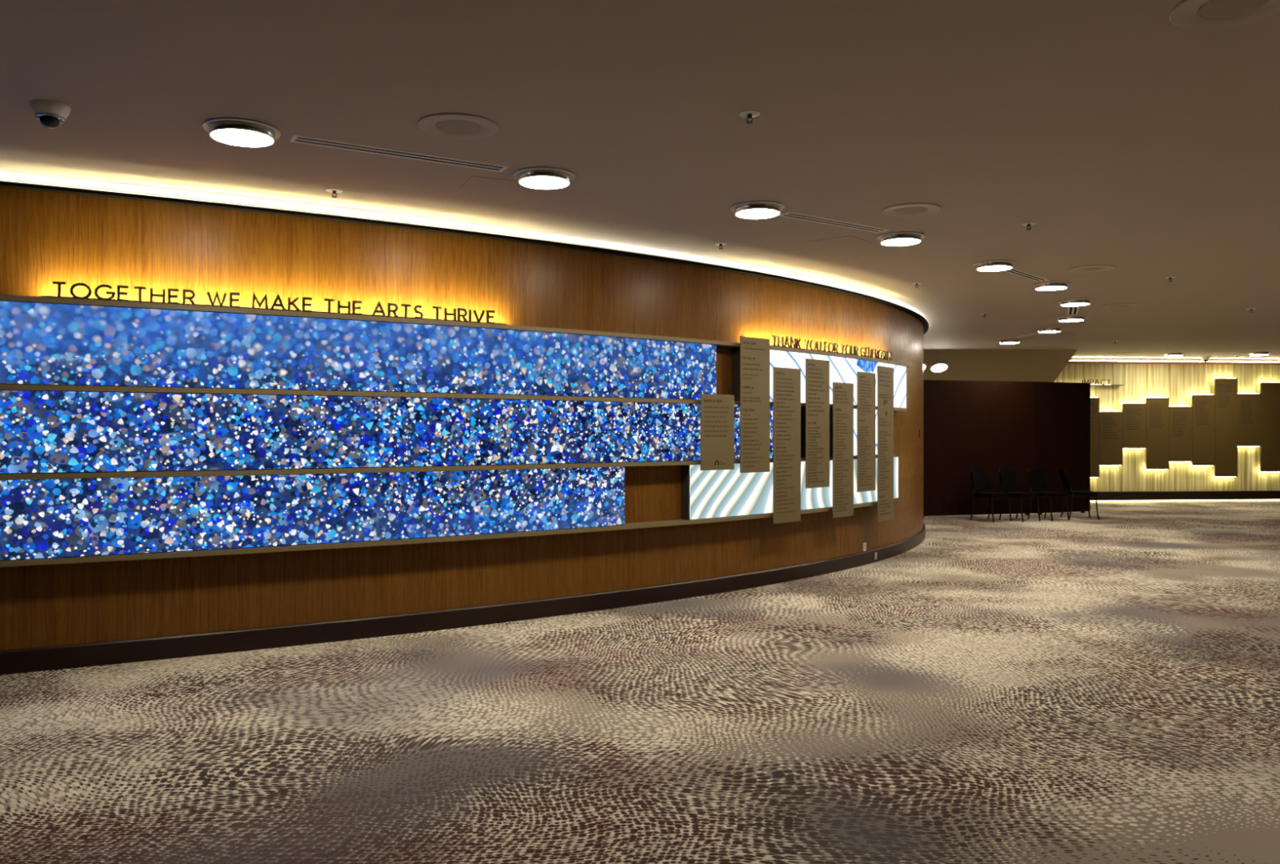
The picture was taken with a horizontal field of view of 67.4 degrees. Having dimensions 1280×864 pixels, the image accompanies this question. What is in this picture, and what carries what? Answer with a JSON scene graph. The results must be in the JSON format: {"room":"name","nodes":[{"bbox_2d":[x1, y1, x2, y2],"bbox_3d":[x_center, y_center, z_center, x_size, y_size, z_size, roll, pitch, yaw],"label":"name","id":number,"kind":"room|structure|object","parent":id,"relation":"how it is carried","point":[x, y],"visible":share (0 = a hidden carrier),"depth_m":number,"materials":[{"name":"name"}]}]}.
{"room":"theater lobby","nodes":[
{"label":"theater lobby","id":0,"kind":"room"},
{"bbox_2d":[0,186,923,650],"bbox_3d":[-1.877,-0.013,9.398,20.564,3.125,3.755,0,0,-43],"label":"wall","id":1,"kind":"structure","parent":0,"point":[46,237],"depth_m":7.47,"materials":[{"name":"brown wood"}]},
{"bbox_2d":[53,280,66,297],"bbox_3d":[-3.741,-0.920,6.189,0.067,0.099,0.060,0,0,-30],"label":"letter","id":2,"kind":"object","parent":1,"relation":"on","point":[59,283],"depth_m":6.20,"materials":[{"name":"brown metal"}]},
{"bbox_2d":[70,282,128,301],"bbox_3d":[-3.547,-0.919,6.300,0.325,0.105,0.060,0,0,-30],"label":"sign","id":3,"kind":"object","parent":1,"relation":"on","point":[73,286],"depth_m":6.30,"materials":[{"name":"brown metal"}]},
{"bbox_2d":[133,285,146,301],"bbox_3d":[-3.343,-0.924,6.416,0.068,0.097,0.060,0,0,-30],"label":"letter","id":4,"kind":"object","parent":1,"relation":"on","point":[140,288],"depth_m":6.41,"materials":[{"name":"brown metal"}]},
{"bbox_2d":[150,288,178,304],"bbox_3d":[-3.216,-0.921,6.489,0.168,0.104,0.060,0,0,-30],"label":"letters","id":5,"kind":"object","parent":1,"relation":"on","point":[170,290],"depth_m":6.49,"materials":[{"name":"brown metal"}]},
{"bbox_2d":[182,288,195,305],"bbox_3d":[-3.086,-0.922,6.564,0.071,0.104,0.060,0,0,-30],"label":"letter","id":6,"kind":"object","parent":1,"relation":"on","point":[184,291],"depth_m":6.55,"materials":[{"name":"brown metal"}]},
{"bbox_2d":[206,291,239,307],"bbox_3d":[-2.899,-0.922,6.671,0.209,0.105,0.060,0,0,-30],"label":"sign","id":7,"kind":"object","parent":1,"relation":"on","point":[231,300],"depth_m":6.66,"materials":[{"name":"brown metal"}]},
{"bbox_2d":[251,292,311,311],"bbox_3d":[-2.564,-0.926,6.863,0.403,0.112,0.060,0,0,-30],"label":"sign","id":8,"kind":"object","parent":1,"relation":"on","point":[273,304],"depth_m":6.84,"materials":[{"name":"brown metal"}]},
{"bbox_2d":[0,466,624,560],"bbox_3d":[-3.449,0.554,6.560,7.590,0.514,0.370,0,0,-28],"label":"video screen","id":9,"kind":"object","parent":1,"relation":"attached to","point":[50,517],"visible":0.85,"depth_m":6.85,"materials":[{"name":"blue glass"}]},
{"bbox_2d":[324,297,361,315],"bbox_3d":[-2.195,-0.922,7.074,0.264,0.105,0.060,0,0,-30],"label":"sign","id":10,"kind":"object","parent":1,"relation":"on","point":[339,306],"depth_m":7.07,"materials":[{"name":"brown metal"}]},
{"bbox_2d":[0,300,715,399],"bbox_3d":[-2.993,-0.569,6.860,8.673,0.529,0.472,0,0,-30],"label":"video screen","id":11,"kind":"object","parent":1,"relation":"attached to","point":[48,344],"visible":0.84,"depth_m":6.98,"materials":[{"name":"blue glass"}]},
{"bbox_2d":[0,389,773,474],"bbox_3d":[-2.659,-0.004,7.099,9.485,0.533,0.568,0,0,-31],"label":"video screen","id":12,"kind":"object","parent":1,"relation":"attached to","point":[42,431],"visible":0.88,"depth_m":6.98,"materials":[{"name":"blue glass"}]},
{"bbox_2d":[372,300,410,317],"bbox_3d":[-1.885,-0.927,7.252,0.284,0.114,0.060,0,0,-30],"label":"sign","id":13,"kind":"object","parent":1,"relation":"on","point":[378,304],"depth_m":7.23,"materials":[{"name":"brown metal"}]},
{"bbox_2d":[413,305,422,318],"bbox_3d":[-1.707,-0.920,7.354,0.063,0.096,0.060,0,0,-30],"label":"letter","id":14,"kind":"object","parent":1,"relation":"on","point":[415,307],"depth_m":7.34,"materials":[{"name":"brown metal"}]},
{"bbox_2d":[0,501,877,566],"bbox_3d":[-1.834,0.828,7.756,11.567,0.034,0.924,0,0,-34],"label":"ledge","id":15,"kind":"object","parent":1,"relation":"attached to","point":[677,522],"visible":0.73,"depth_m":7.14,"materials":[{"name":"brown wood"}]},
{"bbox_2d":[0,453,895,479],"bbox_3d":[-1.643,0.280,7.935,12.073,0.034,1.027,0,0,-35],"label":"ledge","id":16,"kind":"object","parent":1,"relation":"attached to","point":[255,472],"visible":0.63,"depth_m":6.96,"materials":[{"name":"brown wood"}]},
{"bbox_2d":[0,383,906,411],"bbox_3d":[-1.482,-0.287,8.094,12.510,0.034,1.124,0,0,-36],"label":"ledge","id":17,"kind":"object","parent":1,"relation":"attached to","point":[11,387],"visible":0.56,"depth_m":6.98,"materials":[{"name":"brown wood"}]},
{"bbox_2d":[700,393,733,470],"bbox_3d":[0.709,-0.003,9.005,0.438,0.707,0.067,0,0,-40],"label":"plaque","id":18,"kind":"object","parent":17,"relation":"attached to","point":[717,411],"visible":1,"depth_m":8.97,"materials":[{"name":"brown metal"}]},
{"bbox_2d":[739,336,769,472],"bbox_3d":[1.101,-0.268,9.350,0.430,1.310,0.066,0,0,-42],"label":"plaque","id":19,"kind":"object","parent":17,"relation":"attached to","point":[754,352],"visible":1,"depth_m":9.32,"materials":[{"name":"brown metal"}]},
{"bbox_2d":[773,366,800,523],"bbox_3d":[1.464,0.127,9.691,0.442,1.555,0.066,0,0,-44],"label":"plaque","id":20,"kind":"object","parent":17,"relation":"attached to","point":[786,381],"visible":1,"depth_m":9.66,"materials":[{"name":"brown metal"}]},
{"bbox_2d":[804,358,829,488],"bbox_3d":[1.842,-0.094,10.073,0.066,1.340,0.437,0,0,44],"label":"plaque","id":21,"kind":"object","parent":17,"relation":"attached to","point":[817,371],"visible":1,"depth_m":10.03,"materials":[{"name":"brown metal"}]},
{"bbox_2d":[831,382,853,517],"bbox_3d":[2.189,0.187,10.451,0.066,1.456,0.433,0,0,41],"label":"plaque","id":22,"kind":"object","parent":17,"relation":"attached to","point":[842,458],"visible":1,"depth_m":10.43,"materials":[{"name":"brown metal"}]},
{"bbox_2d":[855,371,875,492],"bbox_3d":[2.538,-0.009,10.863,0.066,1.342,0.448,0,0,39],"label":"plaque","id":23,"kind":"object","parent":17,"relation":"attached to","point":[866,381],"visible":1,"depth_m":10.84,"materials":[{"name":"brown metal"}]},
{"bbox_2d":[875,365,893,522],"bbox_3d":[2.862,0.132,11.280,0.067,1.806,0.462,0,0,36],"label":"plaque","id":24,"kind":"object","parent":17,"relation":"attached to","point":[885,407],"visible":1,"depth_m":11.24,"materials":[{"name":"brown metal"}]},
{"bbox_2d":[0,294,911,367],"bbox_3d":[-1.409,-0.858,8.170,12.712,0.050,1.173,0,0,-36],"label":"ledge","id":25,"kind":"object","parent":1,"relation":"attached to","point":[43,299],"visible":0.82,"depth_m":7.14,"materials":[{"name":"brown wood"}]},
{"bbox_2d":[772,335,892,359],"bbox_3d":[2.227,-0.924,10.663,0.084,0.130,2.663,0,0,41],"label":"sign","id":26,"kind":"object","parent":25,"relation":"on","point":[796,344],"visible":0.99,"depth_m":10.50,"materials":[{"name":"brown metal"}]},
{"bbox_2d":[0,522,925,675],"bbox_3d":[-1.792,1.475,9.327,20.600,0.150,3.612,0,0,-43],"label":"baseboard","id":27,"kind":"structure","parent":1,"relation":"attached to","point":[111,652],"depth_m":7.34,"materials":[{"name":"brown wood"}]},
{"bbox_2d":[432,306,494,323],"bbox_3d":[-1.390,-0.920,7.536,0.499,0.105,0.060,0,0,-30],"label":"sign","id":28,"kind":"object","parent":1,"relation":"on","point":[446,313],"depth_m":7.54,"materials":[{"name":"brown metal"}]},
{"bbox_2d":[0,180,928,334],"bbox_3d":[-1.840,-1.587,9.381,20.659,0.024,3.830,0,0,-43],"label":"trim","id":29,"kind":"structure","parent":1,"relation":"attached to","point":[2,184],"depth_m":7.40,"materials":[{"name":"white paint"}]},
{"bbox_2d":[680,456,897,519],"bbox_3d":[1.840,0.554,10.360,0.274,0.514,4.044,0,0,42],"label":"video screen","id":30,"kind":"object","parent":1,"relation":"attached to","point":[721,493],"visible":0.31,"depth_m":9.30,"materials":[{"name":"white glass"}]},
{"bbox_2d":[772,406,832,458],"bbox_3d":[1.804,-0.004,10.223,0.140,0.533,1.421,0,0,43],"label":"video screen","id":31,"kind":"object","parent":1,"relation":"attached to","point":[802,408],"visible":0.15,"depth_m":10.03,"materials":[{"name":"black glass"}]},
{"bbox_2d":[731,346,906,408],"bbox_3d":[2.180,-0.569,10.728,0.256,0.529,3.696,0,0,40],"label":"video screen","id":32,"kind":"object","parent":1,"relation":"attached to","point":[842,370],"visible":0.44,"depth_m":10.42,"materials":[{"name":"white glass"}]},
{"bbox_2d":[853,408,877,455],"bbox_3d":[2.572,-0.004,11.107,0.130,0.533,0.858,0,0,38],"label":"video screen","id":33,"kind":"object","parent":1,"relation":"attached to","point":[855,409],"visible":0.09,"depth_m":10.84,"materials":[{"name":"white glass"}]},
{"bbox_2d":[0,501,1279,863],"bbox_3d":[5.000,1.600,9.000,34.000,0.100,34.000,0,0,0],"label":"floor","id":34,"kind":"structure","parent":0,"point":[1080,689],"depth_m":5.05,"materials":[{"name":"carpet"}]},
{"bbox_2d":[969,469,1011,522],"bbox_3d":[6.163,1.106,16.937,0.456,0.893,0.600,0,0,-28],"label":"chair","id":35,"kind":"object","parent":34,"relation":"on","point":[980,480],"visible":1,"depth_m":17.02,"materials":[{"name":"black fabric"}]},
{"bbox_2d":[923,379,1090,517],"bbox_3d":[6.842,0.297,17.934,3.839,2.505,0.172,0,0,-17],"label":"divider","id":36,"kind":"object","parent":34,"relation":"on","point":[989,426],"visible":0.71,"depth_m":17.84,"materials":[{"name":"brown wood"}]},
{"bbox_2d":[998,468,1040,521],"bbox_3d":[6.702,1.106,17.017,0.456,0.893,0.600,0,0,-28],"label":"chair","id":37,"kind":"object","parent":34,"relation":"on","point":[1008,481],"visible":0.88,"depth_m":17.12,"materials":[{"name":"black metal"}]},
{"bbox_2d":[1026,468,1069,520],"bbox_3d":[7.262,1.106,17.137,0.456,0.893,0.600,0,0,-28],"label":"chair","id":38,"kind":"object","parent":34,"relation":"on","point":[1037,480],"visible":0.91,"depth_m":17.23,"materials":[{"name":"black metal"}]},
{"bbox_2d":[1057,468,1099,519],"bbox_3d":[7.896,1.106,17.324,0.600,0.893,0.456,0,0,6],"label":"chair","id":39,"kind":"object","parent":34,"relation":"on","point":[1065,480],"visible":0.88,"depth_m":17.18,"materials":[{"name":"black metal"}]},
{"bbox_2d":[0,0,1279,359],"bbox_3d":[5.000,-1.745,9.000,34.000,0.150,34.000,0,0,0],"label":"ceiling","id":40,"kind":"structure","parent":0,"point":[1135,141],"depth_m":5.26,"materials":[{"name":"paint"}]},
{"bbox_2d":[29,99,71,128],"bbox_3d":[-3.011,-1.613,4.903,0.180,0.114,0.180,0,0,0],"label":"security camera","id":41,"kind":"object","parent":40,"relation":"attached to","point":[50,113],"visible":1,"depth_m":4.86,"materials":[{"name":"white plastic"}]},
{"bbox_2d":[202,117,280,146],"bbox_3d":[-2.189,-1.641,5.285,0.400,0.058,0.400,0,0,0],"label":"recessed light","id":42,"kind":"object","parent":40,"relation":"in","point":[237,131],"visible":1,"depth_m":5.20,"materials":[{"name":"metal"}]},
{"bbox_2d":[210,128,273,146],"bbox_3d":[-2.189,-1.621,5.285,0.319,0.018,0.319,0,0,0],"label":"diffuser","id":43,"kind":"object","parent":42,"relation":"attached to","point":[238,137],"depth_m":5.25,"materials":[{"name":"white plastic"}]},
{"bbox_2d":[325,188,342,197],"bbox_3d":[-2.107,-1.645,6.620,0.112,0.049,0.112,0,0,0],"label":"sprinkler","id":44,"kind":"object","parent":40,"relation":"attached to","point":[334,191],"visible":1,"depth_m":6.61,"materials":[{"name":"white metal"}]},
{"bbox_2d":[325,188,342,192],"bbox_3d":[-2.107,-1.667,6.620,0.112,0.006,0.112,0,0,0],"label":"cup","id":45,"kind":"object","parent":44,"relation":"on","point":[332,190],"depth_m":6.61,"materials":[{"name":"white metal"}]},
{"bbox_2d":[289,134,508,172],"bbox_3d":[-1.414,-1.668,5.760,1.289,0.004,0.135,0,0,-30],"label":"ceiling vent","id":46,"kind":"object","parent":40,"relation":"in","point":[295,138],"visible":1,"depth_m":5.73,"materials":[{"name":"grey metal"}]},
{"bbox_2d":[417,112,498,139],"bbox_3d":[-0.989,-1.665,5.230,0.434,0.009,0.434,0,0,0],"label":"ceiling speaker","id":47,"kind":"object","parent":40,"relation":"attached to","point":[459,126],"visible":1,"depth_m":5.21,"materials":[{"name":"paint"}]},
{"bbox_2d":[435,119,479,133],"bbox_3d":[-0.989,-1.667,5.230,0.236,0.004,0.236,0,0,0],"label":"grille","id":48,"kind":"object","parent":47,"relation":"attached to","point":[442,126],"depth_m":5.22,"materials":[{"name":"grey metal"}]},
{"bbox_2d":[459,175,519,193],"bbox_3d":[-1.003,-1.669,6.471,0.348,0.003,0.348,0,0,-24],"label":"ceiling hatch","id":49,"kind":"object","parent":40,"relation":"attached to","point":[476,183],"visible":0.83,"depth_m":6.47,"materials":[{"name":"paint"}]},
{"bbox_2d":[513,166,575,189],"bbox_3d":[-0.620,-1.641,6.229,0.400,0.058,0.400,0,0,0],"label":"recessed light","id":50,"kind":"object","parent":40,"relation":"in","point":[535,177],"visible":1,"depth_m":6.13,"materials":[{"name":"white"}]},
{"bbox_2d":[520,176,568,188],"bbox_3d":[-0.620,-1.621,6.229,0.319,0.018,0.319,0,0,0],"label":"diffuser","id":51,"kind":"object","parent":50,"relation":"attached to","point":[534,182],"depth_m":6.19,"materials":[{"name":"white plastic"}]},
{"bbox_2d":[738,110,759,124],"bbox_3d":[0.574,-1.645,5.026,0.112,0.049,0.112,0,0,0],"label":"sprinkler","id":52,"kind":"object","parent":40,"relation":"attached to","point":[746,113],"visible":1,"depth_m":5.02,"materials":[{"name":"white metal"}]},
{"bbox_2d":[738,110,759,117],"bbox_3d":[0.574,-1.667,5.026,0.112,0.006,0.112,0,0,0],"label":"cup","id":53,"kind":"object","parent":52,"relation":"on","point":[746,113],"depth_m":5.02,"materials":[{"name":"white metal"}]},
{"bbox_2d":[730,200,784,218],"bbox_3d":[0.872,-1.641,7.114,0.400,0.058,0.400,0,0,0],"label":"recessed light","id":54,"kind":"object","parent":40,"relation":"in","point":[751,209],"visible":1,"depth_m":7.01,"materials":[{"name":"white"}]},
{"bbox_2d":[736,208,779,218],"bbox_3d":[0.872,-1.621,7.114,0.319,0.018,0.319,0,0,0],"label":"diffuser","id":55,"kind":"object","parent":54,"relation":"attached to","point":[743,213],"depth_m":7.08,"materials":[{"name":"white"}]},
{"bbox_2d":[778,211,889,232],"bbox_3d":[1.556,-1.668,7.641,1.123,0.004,0.135,0,0,-35],"label":"ceiling vent","id":56,"kind":"object","parent":40,"relation":"in","point":[790,215],"visible":0.99,"depth_m":7.62,"materials":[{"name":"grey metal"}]},
{"bbox_2d":[808,235,872,248],"bbox_3d":[1.756,-1.669,8.431,0.428,0.003,0.428,0,0,38],"label":"ceiling hatch","id":57,"kind":"object","parent":40,"relation":"attached to","point":[845,241],"visible":1,"depth_m":8.41,"materials":[{"name":"paint"}]},
{"bbox_2d":[876,231,924,245],"bbox_3d":[2.220,-1.641,8.173,0.400,0.058,0.400,0,0,0],"label":"recessed light","id":58,"kind":"object","parent":40,"relation":"in","point":[895,238],"visible":1,"depth_m":8.07,"materials":[{"name":"white"}]},
{"bbox_2d":[881,238,919,245],"bbox_3d":[2.220,-1.621,8.173,0.319,0.018,0.319,0,0,0],"label":"diffuser","id":59,"kind":"object","parent":58,"relation":"attached to","point":[887,242],"depth_m":8.13,"materials":[{"name":"white"}]},
{"bbox_2d":[881,202,941,217],"bbox_3d":[2.031,-1.665,7.191,0.434,0.009,0.434,0,0,0],"label":"ceiling speaker","id":60,"kind":"object","parent":40,"relation":"attached to","point":[913,209],"visible":1,"depth_m":7.18,"materials":[{"name":"paint"}]},
{"bbox_2d":[894,206,927,213],"bbox_3d":[2.031,-1.667,7.191,0.236,0.004,0.236,0,0,0],"label":"grille","id":61,"kind":"object","parent":60,"relation":"attached to","point":[898,210],"depth_m":7.19,"materials":[{"name":"grey metal"}]},
{"bbox_2d":[973,259,1016,271],"bbox_3d":[3.503,-1.641,9.489,0.400,0.058,0.400,0,0,0],"label":"recessed light","id":62,"kind":"object","parent":40,"relation":"in","point":[998,264],"visible":1,"depth_m":9.38,"materials":[{"name":"white"}]},
{"bbox_2d":[977,265,1011,271],"bbox_3d":[3.503,-1.621,9.489,0.319,0.018,0.319,0,0,0],"label":"diffuser","id":63,"kind":"object","parent":62,"relation":"attached to","point":[980,268],"depth_m":9.44,"materials":[{"name":"white"}]},
{"bbox_2d":[997,339,1021,343],"bbox_3d":[6.697,-1.641,17.396,0.400,0.058,0.400,0,0,0],"label":"recessed light","id":64,"kind":"object","parent":40,"relation":"in","point":[1001,341],"visible":1,"depth_m":17.27,"materials":[{"name":"white"}]},
{"bbox_2d":[1002,267,1048,281],"bbox_3d":[4.064,-1.668,10.151,0.135,0.004,1.090,0,0,42],"label":"ceiling vent","id":65,"kind":"object","parent":40,"relation":"in","point":[1014,271],"visible":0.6,"depth_m":10.16,"materials":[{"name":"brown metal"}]},
{"bbox_2d":[1021,222,1036,230],"bbox_3d":[3.107,-1.645,7.672,0.112,0.049,0.112,0,0,0],"label":"sprinkler","id":66,"kind":"object","parent":40,"relation":"attached to","point":[1028,224],"visible":1,"depth_m":7.66,"materials":[{"name":"white metal"}]},
{"bbox_2d":[1021,222,1036,225],"bbox_3d":[3.107,-1.667,7.672,0.112,0.006,0.112,0,0,0],"label":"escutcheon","id":67,"kind":"object","parent":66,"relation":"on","point":[1026,223],"depth_m":7.66,"materials":[{"name":"white metal"}]},
{"bbox_2d":[1035,327,1062,333],"bbox_3d":[6.592,-1.641,15.451,0.400,0.058,0.400,0,0,0],"label":"recessed light","id":68,"kind":"object","parent":40,"relation":"in","point":[1046,330],"visible":1,"depth_m":15.33,"materials":[{"name":"white"}]},
{"bbox_2d":[1039,330,1059,333],"bbox_3d":[6.592,-1.621,15.451,0.319,0.018,0.319,0,0,0],"label":"diffuser","id":69,"kind":"object","parent":68,"relation":"attached to","point":[1041,331],"depth_m":15.41,"materials":[{"name":"white"}]},
{"bbox_2d":[1031,280,1071,290],"bbox_3d":[4.622,-1.641,10.792,0.400,0.058,0.400,0,0,0],"label":"recessed light","id":70,"kind":"object","parent":40,"relation":"in","point":[1055,285],"visible":1,"depth_m":10.68,"materials":[{"name":"white plastic"}]},
{"bbox_2d":[1035,285,1066,290],"bbox_3d":[4.622,-1.621,10.792,0.319,0.018,0.319,0,0,0],"label":"diffuser","id":71,"kind":"object","parent":70,"relation":"attached to","point":[1037,287],"depth_m":10.74,"materials":[{"name":"white"}]},
{"bbox_2d":[1050,331,1079,334],"bbox_3d":[7.111,-1.665,16.071,0.434,0.009,0.434,0,0,0],"label":"ceiling speaker","id":72,"kind":"object","parent":40,"relation":"attached to","point":[1060,332],"visible":0.99,"depth_m":16.03,"materials":[{"name":"paint"}]},
{"bbox_2d":[1056,315,1086,321],"bbox_3d":[6.242,-1.641,13.897,0.400,0.058,0.400,0,0,0],"label":"recessed light","id":73,"kind":"object","parent":40,"relation":"in","point":[1073,317],"visible":1,"depth_m":13.78,"materials":[{"name":"white plastic"}]},
{"bbox_2d":[1059,319,1082,321],"bbox_3d":[6.242,-1.621,13.897,0.319,0.018,0.319,0,0,0],"label":"diffuser","id":74,"kind":"object","parent":73,"relation":"attached to","point":[1060,320],"depth_m":13.84,"materials":[{"name":"white"}]},
{"bbox_2d":[1066,306,1079,315],"bbox_3d":[5.892,-1.668,13.058,0.135,0.004,1.156,0,0,23],"label":"ceiling vent","id":75,"kind":"object","parent":40,"relation":"in","point":[1072,310],"visible":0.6,"depth_m":13.13,"materials":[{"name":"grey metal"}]},
{"bbox_2d":[1057,298,1092,306],"bbox_3d":[5.516,-1.641,12.168,0.400,0.058,0.400,0,0,0],"label":"recessed light","id":76,"kind":"object","parent":40,"relation":"in","point":[1070,302],"visible":1,"depth_m":12.05,"materials":[{"name":"white plastic"}]},
{"bbox_2d":[1062,302,1088,306],"bbox_3d":[5.516,-1.621,12.168,0.319,0.018,0.319,0,0,0],"label":"diffuser","id":77,"kind":"object","parent":76,"relation":"attached to","point":[1063,304],"depth_m":12.12,"materials":[{"name":"white"}]},
{"bbox_2d":[1068,264,1115,272],"bbox_3d":[4.598,-1.665,9.766,0.434,0.009,0.434,0,0,0],"label":"ceiling speaker","id":78,"kind":"object","parent":40,"relation":"attached to","point":[1094,268],"visible":1,"depth_m":9.75,"materials":[{"name":"paint"}]},
{"bbox_2d":[1079,266,1104,270],"bbox_3d":[4.598,-1.667,9.766,0.236,0.004,0.236,0,0,0],"label":"grille","id":79,"kind":"object","parent":78,"relation":"attached to","point":[1082,268],"depth_m":9.78,"materials":[{"name":"metal"}]},
{"bbox_2d":[1102,302,1138,308],"bbox_3d":[6.314,-1.665,12.628,0.434,0.009,0.434,0,0,0],"label":"ceiling speaker","id":80,"kind":"object","parent":40,"relation":"attached to","point":[1126,304],"visible":1,"depth_m":12.62,"materials":[{"name":"paint"}]},
{"bbox_2d":[1110,304,1129,306],"bbox_3d":[6.314,-1.667,12.628,0.236,0.004,0.236,0,0,0],"label":"grille","id":81,"kind":"object","parent":80,"relation":"attached to","point":[1113,305],"depth_m":12.62,"materials":[{"name":"metal"}]},
{"bbox_2d":[1163,352,1184,356],"bbox_3d":[11.286,-1.641,20.304,0.400,0.058,0.400,0,0,0],"label":"recessed light","id":82,"kind":"object","parent":40,"relation":"in","point":[1169,354],"visible":1,"depth_m":20.18,"materials":[{"name":"white"}]},
{"bbox_2d":[1169,0,1279,29],"bbox_3d":[2.314,-1.665,3.748,0.434,0.009,0.434,0,0,0],"label":"ceiling speaker","id":83,"kind":"object","parent":40,"relation":"attached to","point":[1213,14],"visible":1,"depth_m":3.81,"materials":[{"name":"paint"}]},
{"bbox_2d":[1197,0,1268,18],"bbox_3d":[2.314,-1.667,3.748,0.236,0.004,0.236,0,0,0],"label":"grille","id":84,"kind":"object","parent":83,"relation":"attached to","point":[1210,9],"depth_m":3.77,"materials":[{"name":"grey metal"}]},
{"bbox_2d":[1248,351,1270,355],"bbox_3d":[12.965,-1.641,20.100,0.400,0.058,0.400,0,0,0],"label":"recessed light","id":85,"kind":"object","parent":40,"relation":"in","point":[1255,353],"visible":1,"depth_m":19.98,"materials":[{"name":"white"}]},
{"bbox_2d":[923,349,1077,382],"bbox_3d":[5.400,-1.363,20.150,6.800,0.613,1.700,0,0,0],"label":"soffit","id":86,"kind":"structure","parent":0,"point":[992,365],"depth_m":19.81,"materials":[{"name":"paint"}]},
{"bbox_2d":[928,360,948,372],"bbox_3d":[6.179,-1.361,19.848,0.398,0.215,0.358,0,0,-15],"label":"recessed light","id":87,"kind":"object","parent":86,"relation":"in","point":[939,366],"visible":1,"depth_m":19.78,"materials":[{"name":"white plastic"}]},
{"bbox_2d":[931,364,946,372],"bbox_3d":[6.179,-1.333,19.828,0.319,0.018,0.319,0,-28,0],"label":"diffuser","id":88,"kind":"object","parent":87,"relation":"attached to","point":[935,367],"depth_m":19.81,"materials":[{"name":"white"}]},
{"bbox_2d":[1067,360,1279,364],"bbox_3d":[10.204,-1.550,21.272,18.500,0.050,0.200,0,0,-5],"label":"trim","id":89,"kind":"structure","parent":86,"relation":"on","point":[1069,362],"depth_m":21.32,"materials":[{"name":"white paint"}]},
{"bbox_2d":[1069,358,1279,361],"bbox_3d":[10.155,-1.472,21.820,18.500,0.395,0.040,0,0,-5],"label":"trim","id":90,"kind":"structure","parent":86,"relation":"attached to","point":[1071,359],"depth_m":21.99,"materials":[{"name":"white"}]},
{"bbox_2d":[1053,363,1279,502],"bbox_3d":[10.202,0.013,21.297,18.500,3.075,0.150,0,0,-5],"label":"wall","id":91,"kind":"structure","parent":0,"point":[1176,382],"depth_m":21.36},
{"bbox_2d":[1090,396,1099,477],"bbox_3d":[9.818,0.104,21.111,0.511,1.763,0.151,0,0,-5],"label":"board","id":92,"kind":"object","parent":91,"relation":"attached to","point":[1095,401],"visible":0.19,"depth_m":21.05,"materials":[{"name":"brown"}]},
{"bbox_2d":[1090,384,1124,385],"bbox_3d":[9.780,-1.051,21.113,1.738,0.024,0.140,0,0,-5],"label":"shelf","id":93,"kind":"object","parent":91,"relation":"attached to","point":[1091,384],"visible":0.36,"depth_m":21.09,"materials":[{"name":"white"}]},
{"bbox_2d":[1081,378,1111,384],"bbox_3d":[10.030,-1.111,21.096,0.652,0.124,0.020,0,0,-5],"label":"sign","id":94,"kind":"object","parent":93,"relation":"on","point":[1084,379],"visible":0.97,"depth_m":21.09,"materials":[{"name":"brown metal"}]},
{"bbox_2d":[1099,411,1122,465],"bbox_3d":[10.343,0.128,21.159,0.532,1.189,0.151,0,0,-5],"label":"board","id":95,"kind":"object","parent":91,"relation":"attached to","point":[1110,422],"visible":1,"depth_m":21.09,"materials":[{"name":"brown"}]},
{"bbox_2d":[1121,402,1146,448],"bbox_3d":[10.884,-0.149,21.207,0.542,1.007,0.151,0,0,-5],"label":"board","id":96,"kind":"object","parent":91,"relation":"attached to","point":[1134,414],"visible":1,"depth_m":21.13,"materials":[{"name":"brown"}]},
{"bbox_2d":[1145,397,1168,469],"bbox_3d":[11.421,0.019,21.256,0.522,1.594,0.151,0,0,-5],"label":"board","id":97,"kind":"object","parent":91,"relation":"attached to","point":[1157,408],"visible":1,"depth_m":21.18,"materials":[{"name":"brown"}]},
{"bbox_2d":[1168,405,1192,462],"bbox_3d":[11.955,0.035,21.304,0.535,1.238,0.151,0,0,-5],"label":"board","id":98,"kind":"object","parent":91,"relation":"attached to","point":[1180,417],"visible":1,"depth_m":21.23,"materials":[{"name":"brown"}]},
{"bbox_2d":[1090,490,1279,500],"bbox_3d":[10.213,1.400,21.173,18.500,0.190,0.100,0,0,-5],"label":"baseboard","id":99,"kind":"structure","parent":91,"relation":"attached to","point":[1174,495],"depth_m":21.30,"materials":[{"name":"black"}]},
{"bbox_2d":[1191,394,1214,466],"bbox_3d":[12.489,-0.051,21.352,0.523,1.585,0.151,0,0,-5],"label":"board","id":100,"kind":"object","parent":91,"relation":"attached to","point":[1203,405],"visible":1,"depth_m":21.28,"materials":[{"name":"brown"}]},
{"bbox_2d":[1155,499,1264,500],"bbox_3d":[12.652,1.508,21.301,2.381,0.015,0.215,0,0,-5],"label":"light","id":101,"kind":"object","parent":91,"relation":"attached to","point":[1181,500],"depth_m":21.40,"materials":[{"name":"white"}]},
{"bbox_2d":[1213,377,1237,476],"bbox_3d":[13.020,-0.113,21.400,0.529,2.203,0.151,0,0,-5],"label":"board","id":102,"kind":"object","parent":91,"relation":"attached to","point":[1225,388],"visible":1,"depth_m":21.32,"materials":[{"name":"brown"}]},
{"bbox_2d":[1237,393,1260,446],"bbox_3d":[13.560,-0.280,21.448,0.544,1.180,0.151,0,0,-5],"label":"board","id":103,"kind":"object","parent":91,"relation":"attached to","point":[1248,404],"visible":1,"depth_m":21.38,"materials":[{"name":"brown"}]},
{"bbox_2d":[1258,382,1279,471],"bbox_3d":[14.104,-0.125,21.498,0.537,2.008,0.150,0,0,-5],"label":"board","id":104,"kind":"object","parent":91,"relation":"attached to","point":[1269,391],"visible":1,"depth_m":21.42,"materials":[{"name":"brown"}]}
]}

